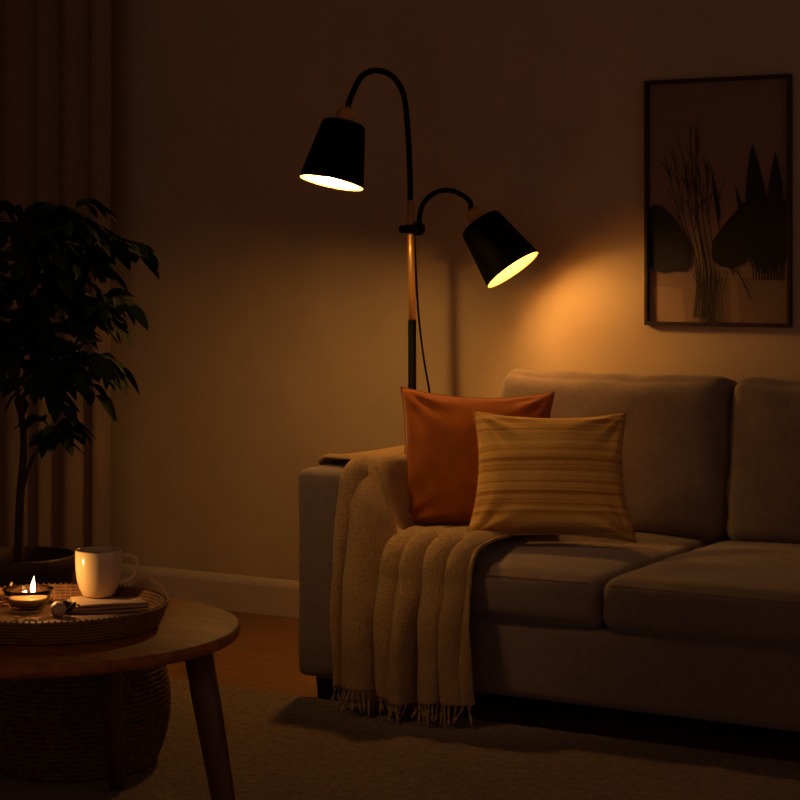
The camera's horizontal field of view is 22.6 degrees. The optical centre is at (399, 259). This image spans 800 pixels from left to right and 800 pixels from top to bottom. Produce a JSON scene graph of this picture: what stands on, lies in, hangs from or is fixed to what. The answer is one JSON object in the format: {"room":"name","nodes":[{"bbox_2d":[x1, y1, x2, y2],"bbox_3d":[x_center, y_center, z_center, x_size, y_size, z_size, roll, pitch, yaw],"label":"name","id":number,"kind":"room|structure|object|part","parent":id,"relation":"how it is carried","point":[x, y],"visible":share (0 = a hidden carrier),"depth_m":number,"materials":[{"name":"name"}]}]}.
{"room":"living room","nodes":[
{"label":"living room","id":0,"kind":"room"},
{"bbox_2d":[110,0,799,580],"bbox_3d":[0.737,-0.135,6.040,7.000,2.670,0.120,0,0,31],"label":"wall","id":1,"kind":"structure","parent":0,"point":[276,313],"depth_m":6.49,"materials":[{"name":"paint"}]},
{"bbox_2d":[119,564,298,617],"bbox_3d":[0.703,1.120,5.981,6.799,0.120,0.016,0,0,31],"label":"baseboard","id":2,"kind":"structure","parent":1,"relation":"attached to","point":[230,592],"depth_m":6.73,"materials":[{"name":"paint"}]},
{"bbox_2d":[644,74,792,327],"bbox_3d":[0.926,-0.170,5.844,0.453,0.726,0.023,0,0,31],"label":"picture","id":3,"kind":"object","parent":1,"relation":"attached to","point":[718,151],"visible":1,"depth_m":5.84,"materials":[{"name":"brown paper"}]},
{"bbox_2d":[166,610,799,762],"bbox_3d":[-0.905,1.240,3.294,7.020,0.120,6.520,0,0,31],"label":"floor","id":4,"kind":"structure","parent":0,"point":[264,656],"depth_m":5.25,"materials":[{"name":"brown wood"}]},
{"bbox_2d":[0,678,799,799],"bbox_3d":[-0.590,1.171,3.659,4.250,0.014,3.270,0,0,31],"label":"rug","id":5,"kind":"object","parent":4,"relation":"on","point":[281,746],"visible":0.73,"depth_m":4.61,"materials":[{"name":"carpet"}]},
{"bbox_2d":[0,198,162,586],"bbox_3d":[-0.979,0.501,5.254,0.709,1.323,0.589,0,0,10],"label":"potted tree","id":6,"kind":"object","parent":5,"relation":"on","point":[62,366],"visible":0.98,"depth_m":5.15,"materials":[{"name":"green plant"}]},
{"bbox_3d":[-1.003,0.967,5.250,0.308,0.391,0.308,0,0,31],"label":"pot","id":7,"kind":"part","parent":6,"relation":"part of","materials":[{"name":"ceramic"}]},
{"bbox_2d":[0,665,170,781],"bbox_3d":[-0.754,0.987,4.640,0.442,0.352,0.446,0,0,38],"label":"basket","id":8,"kind":"object","parent":5,"relation":"on","point":[51,729],"visible":0.45,"depth_m":4.45,"materials":[{"name":"brown wicker"}]},
{"bbox_2d":[0,597,240,799],"bbox_3d":[-0.730,0.947,4.000,0.847,0.433,0.847,0,0,31],"label":"coffee table","id":9,"kind":"object","parent":5,"relation":"on","point":[189,631],"visible":0.73,"depth_m":3.88,"materials":[{"name":"brown wood"}]},
{"bbox_2d":[0,583,167,644],"bbox_3d":[-0.694,0.704,3.990,0.461,0.049,0.461,0,0,31],"label":"tray","id":10,"kind":"object","parent":9,"relation":"on","point":[40,628],"visible":0.77,"depth_m":3.85,"materials":[{"name":"wicker"}]},
{"bbox_2d":[2,577,53,613],"bbox_3d":[-0.763,0.684,4.100,0.104,0.073,0.104,0,0,31],"label":"candle","id":11,"kind":"object","parent":10,"relation":"on","point":[29,598],"visible":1,"depth_m":4.07,"materials":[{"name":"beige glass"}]},
{"bbox_2d":[50,601,65,616],"bbox_3d":[-0.691,0.705,4.041,0.033,0.030,0.031,0,0,31],"label":"seed pod","id":12,"kind":"object","parent":10,"relation":"on","point":[58,609],"visible":1,"depth_m":4.03,"materials":[{"name":"beige plant"}]},
{"bbox_2d":[62,601,75,613],"bbox_3d":[-0.676,0.709,4.079,0.032,0.024,0.032,0,0,-14],"label":"husk","id":13,"kind":"object","parent":10,"relation":"on","point":[69,606],"visible":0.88,"depth_m":4.07,"materials":[{"name":"brown plant"}]},
{"bbox_2d":[67,576,169,612],"bbox_3d":[-0.591,0.694,4.150,0.220,0.054,0.135,0,0,-12],"label":"napkin","id":14,"kind":"object","parent":10,"relation":"on","point":[111,604],"visible":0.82,"depth_m":4.11,"materials":[{"name":"fabric"}]},
{"bbox_2d":[75,546,139,597],"bbox_3d":[-0.617,0.651,4.163,0.123,0.096,0.096,0,0,31],"label":"mug","id":15,"kind":"object","parent":14,"relation":"on","point":[98,568],"visible":1,"depth_m":4.14,"materials":[{"name":"ceramic"}]},
{"bbox_3d":[-0.564,0.642,4.170,0.043,0.065,0.009,0,0,0],"label":"handle","id":16,"kind":"part","parent":15,"relation":"part of","materials":[{"name":"ceramic"}]},
{"bbox_3d":[-0.634,0.957,4.366,0.056,0.412,0.122,0,0,12],"label":"leg","id":17,"kind":"part","parent":9,"relation":"part of","materials":[{"name":"brown wood"}]},
{"bbox_3d":[-0.364,0.957,3.903,0.122,0.412,0.056,0,0,13],"label":"leg","id":18,"kind":"part","parent":9,"relation":"part of","materials":[{"name":"brown wood"}]},
{"bbox_2d":[299,68,538,392],"bbox_3d":[0.079,0.308,5.880,0.533,1.746,0.714,0,0,31],"label":"floor lamp","id":19,"kind":"object","parent":4,"relation":"on","point":[335,159],"visible":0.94,"depth_m":5.88,"materials":[{"name":"black metal"}]},
{"bbox_3d":[-0.195,-0.304,5.738,0.187,0.210,0.189,0,0,31],"label":"lamp shade","id":20,"kind":"part","parent":19,"relation":"part of","materials":[{"name":"black metal"}]},
{"bbox_3d":[-0.189,-0.261,5.739,0.072,0.076,0.070,0,0,31],"label":"bulb","id":21,"kind":"part","parent":19,"relation":"part of","materials":[{"name":"white glass"}]},
{"bbox_2d":[336,105,354,120],"bbox_3d":[-0.160,-0.415,5.758,0.060,0.060,0.062,0,0,31],"label":"socket","id":22,"kind":"object","parent":19,"relation":"attached to","point":[346,113],"depth_m":5.74,"materials":[{"name":"gold metal"}]},
{"bbox_3d":[0.012,-0.095,6.110,0.026,0.024,0.024,0,0,31],"label":"knob","id":23,"kind":"part","parent":19,"relation":"part of","materials":[{"name":"black rubber"}]},
{"bbox_3d":[0.087,0.537,6.201,0.089,1.288,0.220,0,0,2],"label":"cord","id":24,"kind":"part","parent":19,"relation":"part of","materials":[{"name":"black rubber"}]},
{"bbox_2d":[466,207,484,223],"bbox_3d":[0.231,-0.126,5.977,0.067,0.065,0.060,0,0,31],"label":"socket","id":25,"kind":"object","parent":19,"relation":"attached to","point":[473,213],"depth_m":5.96,"materials":[{"name":"gold metal"}]},
{"bbox_3d":[0.302,-0.032,5.955,0.227,0.232,0.183,0,0,31],"label":"lamp shade","id":26,"kind":"part","parent":19,"relation":"part of","materials":[{"name":"black metal"}]},
{"bbox_2d":[298,369,799,731],"bbox_3d":[0.744,0.750,5.322,1.784,0.859,1.040,0,0,31],"label":"sofa","id":27,"kind":"object","parent":4,"relation":"on","point":[698,617],"visible":0.59,"depth_m":5.07,"materials":[{"name":"fabric"}]},
{"bbox_3d":[0.054,0.834,5.734,0.175,0.568,1.035,0,0,31],"label":"armrest","id":28,"kind":"part","parent":27,"relation":"part of","materials":[{"name":"fabric"}]},
{"bbox_3d":[-0.187,1.137,5.356,0.060,0.085,0.060,0,0,31],"label":"leg","id":29,"kind":"part","parent":27,"relation":"part of","materials":[{"name":"black wood"}]},
{"bbox_2d":[318,445,511,726],"bbox_3d":[0.085,0.840,5.384,0.598,0.641,0.758,0,0,31],"label":"throw blanket","id":30,"kind":"object","parent":27,"relation":"on","point":[400,596],"visible":0.88,"depth_m":5.09,"materials":[{"name":"fabric"}]},
{"bbox_2d":[400,386,559,535],"bbox_3d":[0.204,0.555,5.518,0.475,0.407,0.172,0,0,4],"label":"throw pillow","id":31,"kind":"object","parent":27,"relation":"on","point":[441,450],"visible":0.59,"depth_m":5.47,"materials":[{"name":"orange fabric"}]},
{"bbox_2d":[467,410,636,542],"bbox_3d":[0.398,0.576,5.327,0.456,0.342,0.177,0,0,-1],"label":"throw pillow","id":32,"kind":"object","parent":27,"relation":"on","point":[537,476],"visible":0.97,"depth_m":5.27,"materials":[{"name":"fabric"}]},
{"bbox_2d":[470,532,710,627],"bbox_3d":[0.400,0.843,5.444,0.716,0.180,0.894,0,0,31],"label":"seat cushion","id":33,"kind":"object","parent":27,"relation":"on","point":[520,581],"depth_m":5.04,"materials":[{"name":"fabric"}]},
{"bbox_2d":[501,369,737,543],"bbox_3d":[0.625,0.564,5.770,0.732,0.486,0.286,0,0,31],"label":"cushion","id":34,"kind":"object","parent":27,"relation":"on","point":[678,440],"depth_m":5.57,"materials":[{"name":"fabric"}]},
{"bbox_2d":[603,539,799,650],"bbox_3d":[1.022,0.843,5.074,0.732,0.182,0.896,0,0,31],"label":"seat cushion","id":35,"kind":"object","parent":27,"relation":"on","point":[711,594],"depth_m":4.81,"materials":[{"name":"fabric"}]},
{"bbox_2d":[726,376,799,543],"bbox_3d":[1.240,0.565,5.404,0.710,0.484,0.284,0,0,31],"label":"cushion","id":36,"kind":"object","parent":27,"relation":"on","point":[763,413],"depth_m":5.43,"materials":[{"name":"fabric"}]},
{"bbox_3d":[-0.905,-1.420,3.294,7.020,0.100,6.520,0,0,31],"label":"ceiling","id":37,"kind":"structure","parent":0,"visible":0},
{"bbox_2d":[0,0,110,583],"bbox_3d":[-1.585,-0.101,7.207,1.375,2.537,0.045,0,0,31],"label":"curtain","id":38,"kind":"object","parent":37,"relation":"hanging from","point":[55,55],"visible":0.57,"depth_m":6.99,"materials":[{"name":"fabric"}]}
]}

